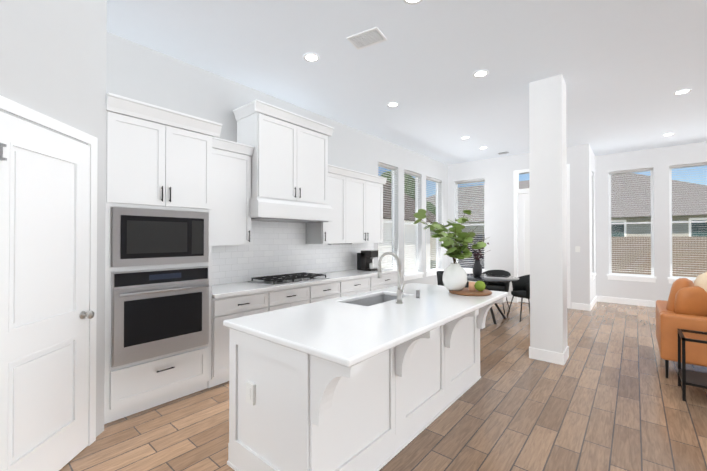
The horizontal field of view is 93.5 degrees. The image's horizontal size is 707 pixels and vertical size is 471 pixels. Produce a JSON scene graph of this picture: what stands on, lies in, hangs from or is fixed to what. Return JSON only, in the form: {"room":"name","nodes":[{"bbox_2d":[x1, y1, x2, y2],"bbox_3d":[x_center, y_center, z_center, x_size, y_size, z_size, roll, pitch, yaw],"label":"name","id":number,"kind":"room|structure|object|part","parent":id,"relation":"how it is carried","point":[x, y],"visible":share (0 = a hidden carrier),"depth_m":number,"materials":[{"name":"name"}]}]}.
{"room":"dining room and kitchen","nodes":[
{"label":"dining room and kitchen","id":0,"kind":"room"},
{"bbox_2d":[0,0,106,436],"bbox_3d":[-1.891,-0.206,1.876,0.120,3.350,1.300,0,0,-5],"label":"wall","id":1,"kind":"structure","parent":0,"point":[53,59],"depth_m":2.16,"materials":[{"name":"paint"}]},
{"bbox_2d":[0,111,93,470],"bbox_3d":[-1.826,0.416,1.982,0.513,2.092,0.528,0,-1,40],"label":"pantry door","id":2,"kind":"structure","parent":1,"relation":"in","point":[46,314],"depth_m":1.95,"materials":[{"name":"paint"}]},
{"bbox_2d":[0,95,97,445],"bbox_3d":[-1.829,0.380,1.976,0.020,2.180,0.850,0,0,-5],"label":"door frame","id":3,"kind":"structure","parent":1,"relation":"attached to","point":[23,111],"depth_m":2.35,"materials":[{"name":"paint"}]},
{"bbox_2d":[106,32,447,284],"bbox_3d":[-0.538,-0.180,5.204,0.160,3.350,9.350,0,-1,40],"label":"wall","id":4,"kind":"structure","parent":0,"point":[136,71],"depth_m":4.04,"materials":[{"name":"paint"}]},
{"bbox_2d":[212,137,250,245],"bbox_3d":[-1.489,-0.452,3.702,0.329,1.128,0.600,0,-1,40],"label":"upper cabinet","id":5,"kind":"object","parent":4,"relation":"attached to","point":[231,226],"depth_m":3.62,"materials":[{"name":"paint"}]},
{"bbox_2d":[233,100,335,223],"bbox_3d":[-0.864,-0.851,4.313,0.498,1.300,1.190,0,-1,40],"label":"upper cabinet","id":6,"kind":"object","parent":4,"relation":"attached to","point":[271,164],"depth_m":4.05,"materials":[{"name":"paint"}]},
{"bbox_2d":[307,168,347,243],"bbox_3d":[-0.383,-0.442,5.009,0.329,1.128,0.553,0,-1,40],"label":"upper cabinet","id":7,"kind":"object","parent":4,"relation":"attached to","point":[337,233],"depth_m":4.94,"materials":[{"name":"paint"}]},
{"bbox_2d":[348,169,383,243],"bbox_3d":[0.058,-0.438,5.531,0.329,1.128,1.043,0,-1,40],"label":"upper cabinet","id":8,"kind":"object","parent":4,"relation":"attached to","point":[365,192],"depth_m":5.42,"materials":[{"name":"paint"}]},
{"bbox_2d":[378,162,396,268],"bbox_3d":[0.653,-0.224,6.574,0.170,2.340,0.770,0,-1,40],"label":"kitchen window","id":9,"kind":"structure","parent":4,"relation":"in","point":[388,167],"depth_m":6.71,"materials":[{"name":"paint"}]},
{"bbox_3d":[0.603,-0.274,6.616,0.004,2.150,0.610,0,-1,40],"label":"glass","id":10,"kind":"part","parent":9,"relation":"part of","materials":[{"name":"clear glass"}]},
{"bbox_2d":[404,170,423,280],"bbox_3d":[1.266,-0.218,7.299,0.170,2.340,0.810,0,-1,40],"label":"kitchen window","id":11,"kind":"structure","parent":4,"relation":"in","point":[415,274],"depth_m":7.40,"materials":[{"name":"paint"}]},
{"bbox_3d":[1.217,-0.268,7.342,0.004,2.150,0.650,0,-1,40],"label":"glass","id":12,"kind":"part","parent":11,"relation":"part of","materials":[{"name":"clear glass"}]},
{"bbox_2d":[426,176,443,276],"bbox_3d":[1.909,-0.212,8.059,0.170,2.340,0.880,0,-1,40],"label":"kitchen window","id":13,"kind":"structure","parent":4,"relation":"in","point":[431,272],"depth_m":8.12,"materials":[{"name":"paint"}]},
{"bbox_3d":[1.860,-0.262,8.101,0.004,2.150,0.720,0,-1,40],"label":"glass","id":14,"kind":"part","parent":13,"relation":"part of","materials":[{"name":"clear glass"}]},
{"bbox_2d":[59,301,706,470],"bbox_3d":[2.814,1.500,2.682,8.200,0.050,11.170,0,-1,40],"label":"floor","id":15,"kind":"structure","parent":0,"point":[607,396],"depth_m":2.67,"materials":[{"name":"brown wood"}]},
{"bbox_2d":[104,93,221,423],"bbox_3d":[-1.799,0.203,3.046,0.695,2.550,0.904,0,-1,40],"label":"tall cabinet","id":16,"kind":"object","parent":15,"relation":"on","point":[158,283],"visible":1,"depth_m":2.79,"materials":[{"name":"paint"}]},
{"bbox_2d":[111,266,208,367],"bbox_3d":[-1.708,0.652,2.927,0.407,0.730,0.754,0,-1,40],"label":"wall oven","id":17,"kind":"object","parent":16,"relation":"in","point":[158,311],"depth_m":2.78,"materials":[{"name":"silver metal"}]},
{"bbox_2d":[111,207,208,266],"bbox_3d":[-1.733,0.015,2.953,0.342,0.465,0.754,0,-1,40],"label":"microwave","id":18,"kind":"object","parent":16,"relation":"in","point":[140,236],"depth_m":2.80,"materials":[{"name":"silver metal"}]},
{"bbox_2d":[208,289,275,387],"bbox_3d":[-1.348,1.045,3.632,0.618,0.876,0.696,0,-1,40],"label":"base cabinet","id":19,"kind":"object","parent":15,"relation":"on","point":[224,308],"depth_m":3.28,"materials":[{"name":"paint"}]},
{"bbox_2d":[212,269,402,300],"bbox_3d":[-0.478,0.593,4.648,0.637,0.039,3.362,0,-1,40],"label":"countertop","id":20,"kind":"structure","parent":19,"relation":"on","point":[234,288],"depth_m":3.99,"materials":[{"name":"white stone"}]},
{"bbox_2d":[357,250,377,270],"bbox_3d":[0.232,0.415,5.576,0.310,0.330,0.200,0,-1,40],"label":"coffee maker","id":21,"kind":"object","parent":20,"relation":"on","point":[364,260],"visible":1,"depth_m":5.51,"materials":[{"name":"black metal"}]},
{"bbox_2d":[276,285,315,309],"bbox_3d":[-0.970,1.048,4.079,0.618,0.876,0.743,0,-1,40],"label":"base cabinet","id":22,"kind":"object","parent":15,"relation":"on","point":[285,298],"depth_m":3.94,"materials":[{"name":"paint"}]},
{"bbox_2d":[316,281,343,301],"bbox_3d":[-0.592,1.052,4.526,0.618,0.876,0.694,0,-1,40],"label":"base cabinet","id":23,"kind":"object","parent":15,"relation":"on","point":[330,289],"depth_m":4.39,"materials":[{"name":"paint"}]},
{"bbox_2d":[344,277,375,295],"bbox_3d":[-0.192,1.056,4.999,0.618,0.876,0.813,0,-1,40],"label":"base cabinet","id":24,"kind":"object","parent":15,"relation":"on","point":[357,285],"depth_m":4.85,"materials":[{"name":"paint"}]},
{"bbox_2d":[223,296,505,470],"bbox_3d":[0.340,1.037,2.728,1.063,0.877,2.396,0,-1,40],"label":"kitchen island","id":25,"kind":"object","parent":15,"relation":"on","point":[376,380],"depth_m":2.00,"materials":[{"name":"paint"},{"name":"quartz"},{"name":"stainless steel"}]},
{"bbox_2d":[246,381,255,405],"bbox_3d":[-0.614,0.940,1.982,0.075,0.120,0.022,0,-1,40],"label":"outlet","id":26,"kind":"object","parent":25,"relation":"attached to","point":[250,385],"depth_m":1.97,"materials":[{"name":"white plastic"}]},
{"bbox_2d":[223,284,506,363],"bbox_3d":[0.343,0.579,2.746,1.095,0.039,2.425,0,-1,40],"label":"island countertop","id":27,"kind":"structure","parent":25,"relation":"on","point":[345,329],"depth_m":2.17,"materials":[{"name":"white stone"}]},
{"bbox_2d":[349,295,402,306],"bbox_3d":[0.209,0.699,2.999,0.354,0.198,0.724,0,-1,40],"label":"sink basin","id":28,"kind":"object","parent":27,"relation":"in","point":[370,300],"depth_m":3.23,"materials":[{"name":"metal"}]},
{"bbox_2d":[378,252,419,303],"bbox_3d":[0.403,0.349,2.928,0.247,0.422,0.357,0,-1,40],"label":"faucet","id":29,"kind":"object","parent":27,"relation":"on","point":[399,300],"depth_m":2.80,"materials":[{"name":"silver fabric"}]},
{"bbox_2d":[449,288,491,295],"bbox_3d":[1.142,0.550,3.259,0.400,0.024,0.400,0,-1,40],"label":"wood tray","id":30,"kind":"object","parent":27,"relation":"on","point":[468,292],"visible":0.77,"depth_m":3.13,"materials":[{"name":"brown wood"}]},
{"bbox_2d":[413,209,488,290],"bbox_3d":[0.907,0.149,3.234,0.712,0.775,0.770,0,-1,40],"label":"vase","id":31,"kind":"object","parent":30,"relation":"on","point":[454,278],"visible":1,"depth_m":3.20,"materials":[{"name":"ceramic"}]},
{"bbox_2d":[469,282,475,290],"bbox_3d":[1.166,0.497,3.265,0.068,0.080,0.068,0,-1,40],"label":"candle","id":32,"kind":"object","parent":30,"relation":"on","point":[471,286],"visible":0.92,"depth_m":3.24,"materials":[{"name":"beige wax"}]},
{"bbox_2d":[474,281,485,290],"bbox_3d":[1.221,0.486,3.210,0.100,0.100,0.100,0,-1,40],"label":"moss ball","id":33,"kind":"object","parent":30,"relation":"on","point":[479,285],"visible":1,"depth_m":3.18,"materials":[{"name":"green plant"}]},
{"bbox_2d":[376,273,397,289],"bbox_3d":[0.287,1.060,5.565,0.618,0.876,0.934,0,-1,40],"label":"base cabinet","id":34,"kind":"object","parent":15,"relation":"on","point":[387,280],"depth_m":5.40,"materials":[{"name":"paint"}]},
{"bbox_2d":[437,271,443,285],"bbox_3d":[1.881,1.106,6.441,0.526,0.803,0.562,0,-1,40],"label":"dining chair","id":35,"kind":"object","parent":15,"relation":"on","point":[439,277],"visible":0.08,"depth_m":6.36,"materials":[{"name":"black fabric"}]},
{"bbox_2d":[467,274,519,323],"bbox_3d":[2.364,1.130,5.993,1.130,0.766,1.130,0,-1,40],"label":"dining table","id":36,"kind":"object","parent":15,"relation":"on","point":[485,278],"visible":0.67,"depth_m":5.76,"materials":[{"name":"clear glass"}]},
{"bbox_2d":[467,243,489,276],"bbox_3d":[2.286,0.431,6.045,0.444,0.630,0.410,0,-1,40],"label":"vase","id":37,"kind":"object","parent":36,"relation":"on","point":[477,269],"visible":0.79,"depth_m":6.00,"materials":[{"name":"ceramic"}]},
{"bbox_2d":[482,270,510,313],"bbox_3d":[2.858,1.108,6.685,0.561,0.803,0.527,0,-1,40],"label":"dining chair","id":38,"kind":"object","parent":15,"relation":"on","point":[499,286],"visible":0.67,"depth_m":6.72,"materials":[{"name":"black fabric"}]},
{"bbox_2d":[507,275,529,321],"bbox_3d":[3.095,1.103,6.012,0.636,0.803,0.637,0,-1,40],"label":"dining chair","id":39,"kind":"object","parent":15,"relation":"on","point":[521,288],"visible":0.54,"depth_m":6.19,"materials":[{"name":"black fabric"}]},
{"bbox_2d":[529,74,568,364],"bbox_3d":[2.384,-0.189,4.068,0.364,3.350,0.364,0,-1,40],"label":"column","id":40,"kind":"structure","parent":15,"relation":"on","point":[548,213],"depth_m":3.94,"materials":[{"name":"paint"}]},
{"bbox_2d":[656,272,706,377],"bbox_3d":[4.430,0.905,3.094,2.360,1.146,1.040,0,-1,40],"label":"sofa","id":41,"kind":"object","parent":15,"relation":"on","point":[684,306],"visible":0.9,"depth_m":3.42,"materials":[{"name":"orange leather"}]},
{"bbox_2d":[677,328,706,400],"bbox_3d":[3.628,1.195,2.663,1.452,0.560,0.412,0,-1,40],"label":"console table","id":42,"kind":"object","parent":15,"relation":"on","point":[692,378],"visible":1,"depth_m":3.02,"materials":[{"name":"black metal"}]},
{"bbox_2d":[107,0,706,164],"bbox_3d":[2.814,-1.900,2.709,8.200,0.050,11.170,0,-1,40],"label":"ceiling","id":43,"kind":"structure","parent":0,"point":[626,69],"depth_m":3.55,"materials":[{"name":"paint"}]},
{"bbox_2d":[303,53,319,61],"bbox_3d":[-0.439,-1.863,3.477,0.170,0.012,0.170,0,-1,40],"label":"recessed light","id":44,"kind":"object","parent":43,"relation":"in","point":[310,57],"visible":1,"depth_m":3.48,"materials":[{"name":"paint"}]},
{"bbox_2d":[346,27,386,49],"bbox_3d":[0.127,-1.863,3.155,0.320,0.014,0.220,0,-1,30],"label":"ceiling vent","id":45,"kind":"object","parent":43,"relation":"in","point":[367,38],"visible":1,"depth_m":3.14,"materials":[{"name":"metal"}]},
{"bbox_2d":[387,102,398,106],"bbox_3d":[0.558,-1.853,4.702,0.170,0.012,0.170,0,-1,40],"label":"recessed light","id":46,"kind":"object","parent":43,"relation":"in","point":[393,104],"visible":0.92,"depth_m":4.71,"materials":[{"name":"paint"}]},
{"bbox_2d":[403,0,422,4],"bbox_3d":[0.471,-1.869,2.602,0.170,0.012,0.170,0,-1,40],"label":"recessed light","id":47,"kind":"object","parent":43,"relation":"in","point":[411,2],"visible":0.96,"depth_m":2.66,"materials":[{"name":"paint"}]},
{"bbox_2d":[473,70,488,77],"bbox_3d":[1.462,-1.860,3.820,0.170,0.012,0.170,0,-1,40],"label":"recessed light","id":48,"kind":"object","parent":43,"relation":"in","point":[480,73],"visible":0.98,"depth_m":3.82,"materials":[{"name":"paint"}]},
{"bbox_2d":[673,89,691,94],"bbox_3d":[4.247,-1.856,4.293,0.170,0.012,0.170,0,-1,40],"label":"recessed light","id":49,"kind":"object","parent":43,"relation":"in","point":[684,91],"visible":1,"depth_m":4.30,"materials":[{"name":"paint"}]},
{"bbox_2d":[448,144,590,308],"bbox_3d":[3.636,-0.160,7.691,3.000,3.350,0.160,0,-1,40],"label":"wall","id":50,"kind":"structure","parent":0,"point":[496,173],"depth_m":7.61,"materials":[{"name":"paint"}]},
{"bbox_2d":[455,178,485,273],"bbox_3d":[2.898,-0.210,8.283,0.840,2.340,0.170,0,-1,40],"label":"dining room window","id":51,"kind":"structure","parent":50,"relation":"in","point":[467,270],"depth_m":8.24,"materials":[{"name":"paint"}]},
{"bbox_2d":[506,296,512,301],"bbox_3d":[3.045,1.453,8.064,1.540,0.130,0.014,0,-1,40],"label":"baseboard","id":52,"kind":"structure","parent":50,"relation":"attached to","point":[509,298],"depth_m":7.61,"materials":[{"name":"paint"}]},
{"bbox_2d":[518,193,529,302],"bbox_3d":[4.092,0.279,7.253,0.930,2.445,0.105,0,-1,40],"label":"patio door","id":53,"kind":"structure","parent":50,"relation":"in","point":[523,234],"depth_m":7.48,"materials":[{"name":"paint"}]},
{"bbox_2d":[513,164,569,308],"bbox_3d":[4.059,0.016,7.215,1.080,2.990,0.018,0,-1,40],"label":"door frame","id":54,"kind":"structure","parent":50,"relation":"attached to","point":[517,190],"depth_m":7.39,"materials":[{"name":"paint"}]},
{"bbox_2d":[575,246,579,251],"bbox_3d":[4.572,0.278,6.782,0.080,0.120,0.011,0,-1,40],"label":"switch plate","id":55,"kind":"object","parent":50,"relation":"attached to","point":[577,248],"visible":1,"depth_m":6.78,"materials":[{"name":"white plastic"}]},
{"bbox_2d":[571,302,588,310],"bbox_3d":[4.595,1.443,6.753,0.280,0.130,0.014,0,-1,40],"label":"baseboard","id":56,"kind":"structure","parent":50,"relation":"attached to","point":[579,306],"depth_m":6.74,"materials":[{"name":"paint"}]},
{"bbox_2d":[590,147,595,301],"bbox_3d":[5.198,-0.163,7.339,0.160,3.350,1.320,0,-1,40],"label":"wall","id":57,"kind":"structure","parent":0,"point":[592,223],"depth_m":7.41,"materials":[{"name":"paint"}]},
{"bbox_2d":[589,296,596,310],"bbox_3d":[5.143,1.446,7.128,0.014,0.130,1.294,0,-1,40],"label":"baseboard","id":58,"kind":"structure","parent":57,"relation":"attached to","point":[589,307],"depth_m":6.95,"materials":[{"name":"paint"}]},
{"bbox_2d":[592,173,595,280],"bbox_3d":[5.152,-0.218,7.247,0.170,2.340,0.570,0,-1,40],"label":"window","id":59,"kind":"structure","parent":57,"relation":"in","point":[593,276],"depth_m":7.26,"materials":[{"name":"paint"}]},
{"bbox_2d":[595,142,706,300],"bbox_3d":[7.679,-0.173,6.000,5.360,3.350,0.160,0,-1,40],"label":"wall","id":60,"kind":"structure","parent":0,"point":[660,161],"depth_m":7.08,"materials":[{"name":"paint"}]},
{"bbox_2d":[597,296,655,306],"bbox_3d":[7.547,1.437,5.985,5.160,0.130,0.014,0,-1,40],"label":"baseboard","id":61,"kind":"structure","parent":60,"relation":"attached to","point":[648,303],"depth_m":7.29,"materials":[{"name":"paint"}]},
{"bbox_2d":[607,168,656,282],"bbox_3d":[6.090,-0.223,7.311,0.830,2.430,0.170,0,-1,40],"label":"living room window","id":62,"kind":"structure","parent":60,"relation":"in","point":[642,277],"depth_m":7.29,"materials":[{"name":"paint"}]},
{"bbox_2d":[668,162,706,283],"bbox_3d":[6.854,-0.228,6.665,0.830,2.430,0.170,0,-1,40],"label":"living room window","id":63,"kind":"structure","parent":60,"relation":"in","point":[671,278],"depth_m":6.78,"materials":[{"name":"paint"}]},
{"label":"outside","id":64,"kind":"structure","parent":0,"visible":0},
{"bbox_2d":[430,260,435,268],"bbox_3d":[9.001,1.612,8.600,70.000,0.060,65.000,0,-1,40],"label":"ground","id":65,"kind":"structure","parent":64,"point":[431,264],"depth_m":19.48,"materials":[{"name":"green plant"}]},
{"bbox_2d":[378,175,435,272],"bbox_3d":[-2.967,-0.723,11.736,6.900,4.660,13.500,0,-1,40],"label":"neighboring house","id":66,"kind":"structure","parent":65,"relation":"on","point":[387,234],"depth_m":13.22,"materials":[{"name":"beige"}]},
{"bbox_2d":[381,171,435,230],"bbox_3d":[3.092,-1.010,19.117,3.543,5.352,3.706,0,-1,40],"label":"tree","id":67,"kind":"object","parent":65,"relation":"on","point":[433,209],"depth_m":17.90,"materials":[{"name":"green plant"}]},
{"bbox_2d":[458,235,483,268],"bbox_3d":[4.714,0.787,9.810,3.900,1.610,0.100,0,-1,40],"label":"fence","id":68,"kind":"object","parent":65,"relation":"on","point":[475,241],"depth_m":10.54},
{"bbox_2d":[426,173,706,259],"bbox_3d":[12.832,-1.172,24.375,23.500,5.760,13.400,0,-1,40],"label":"neighboring house","id":69,"kind":"structure","parent":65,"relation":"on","point":[632,214],"depth_m":16.32,"materials":[{"name":"beige"}]},
{"bbox_2d":[611,237,706,276],"bbox_3d":[14.338,0.782,6.089,26.600,1.560,0.050,0,-1,40],"label":"fence","id":70,"kind":"object","parent":65,"relation":"on","point":[632,256],"depth_m":10.37,"materials":[{"name":"beige wood"}]}
]}

